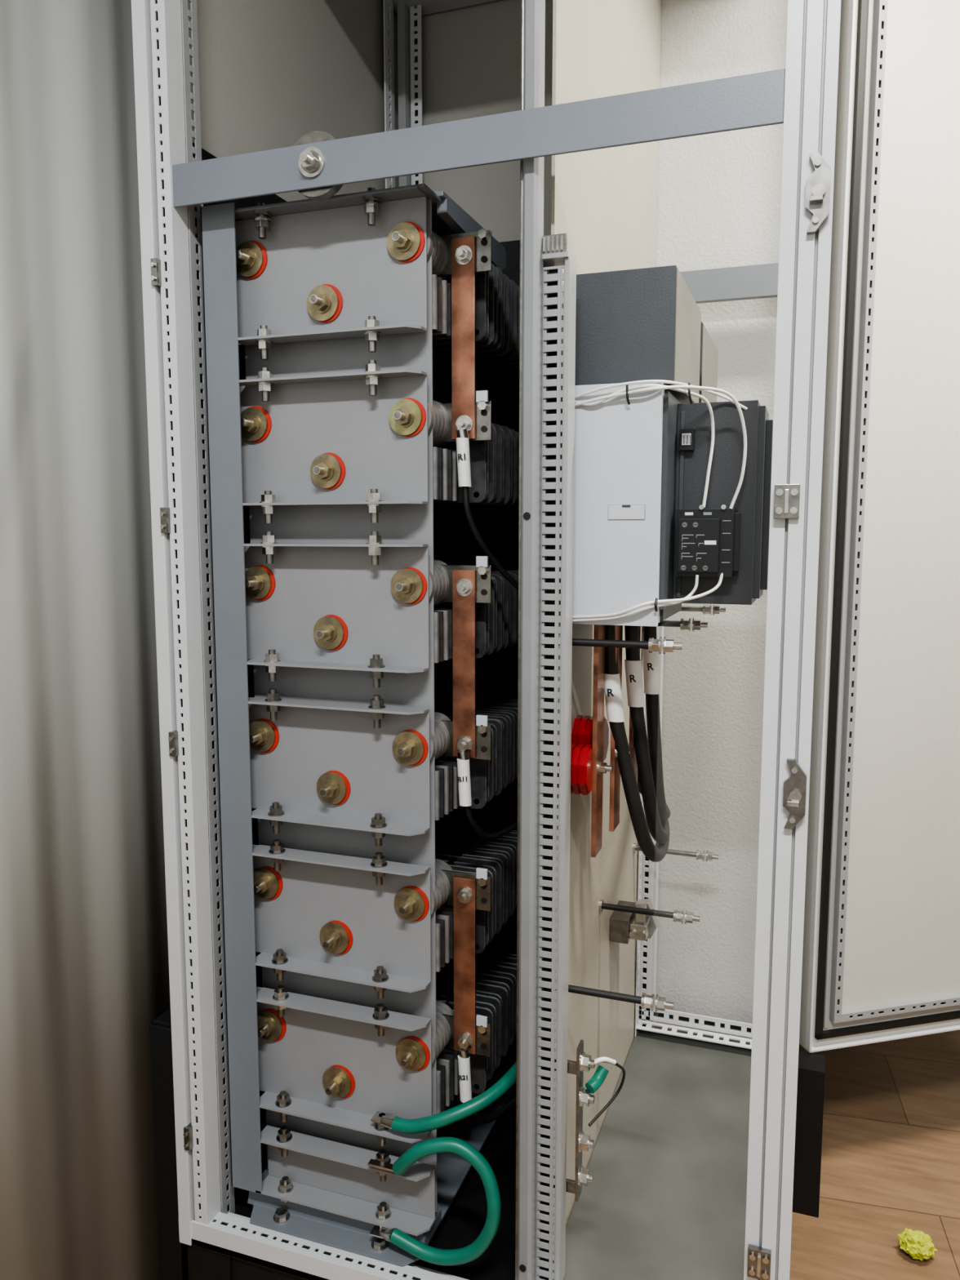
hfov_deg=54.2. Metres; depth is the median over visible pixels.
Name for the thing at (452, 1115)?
cable
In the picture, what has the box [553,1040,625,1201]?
bar
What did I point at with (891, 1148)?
floor
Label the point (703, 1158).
tall cabinet
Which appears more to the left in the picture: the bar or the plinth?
the plinth
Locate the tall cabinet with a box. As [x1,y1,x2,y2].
[131,0,840,1279]
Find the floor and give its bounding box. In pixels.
[789,1029,959,1279]
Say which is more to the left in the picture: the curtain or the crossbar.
the curtain
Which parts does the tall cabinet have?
post, frame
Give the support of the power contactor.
attached to the tall cabinet
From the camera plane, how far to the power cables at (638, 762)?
1.24 m
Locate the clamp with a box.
[608,898,658,943]
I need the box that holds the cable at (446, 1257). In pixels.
[367,1136,501,1266]
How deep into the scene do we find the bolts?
1.18 m
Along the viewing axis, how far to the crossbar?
1.01 m
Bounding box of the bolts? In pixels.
[555,604,725,1011]
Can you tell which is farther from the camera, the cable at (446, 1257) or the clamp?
the clamp
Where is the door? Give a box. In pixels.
[799,0,959,1053]
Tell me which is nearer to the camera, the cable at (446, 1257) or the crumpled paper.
the cable at (446, 1257)
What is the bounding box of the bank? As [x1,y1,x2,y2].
[200,183,519,1266]
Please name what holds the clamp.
attached to the tall cabinet
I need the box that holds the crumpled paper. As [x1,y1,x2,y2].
[897,1227,937,1261]
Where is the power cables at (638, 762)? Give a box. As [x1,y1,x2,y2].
[557,624,671,862]
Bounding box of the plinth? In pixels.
[149,1008,182,1279]
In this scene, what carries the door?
attached to the tall cabinet
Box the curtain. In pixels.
[0,0,170,1279]
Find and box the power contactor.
[572,265,773,626]
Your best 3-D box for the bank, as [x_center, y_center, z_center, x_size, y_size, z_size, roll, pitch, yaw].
[-0.074,0.114,1.386,0.422,1.352,0.480,2,7,19]
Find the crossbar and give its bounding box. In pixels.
[172,68,785,208]
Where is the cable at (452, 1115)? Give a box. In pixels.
[370,1062,515,1133]

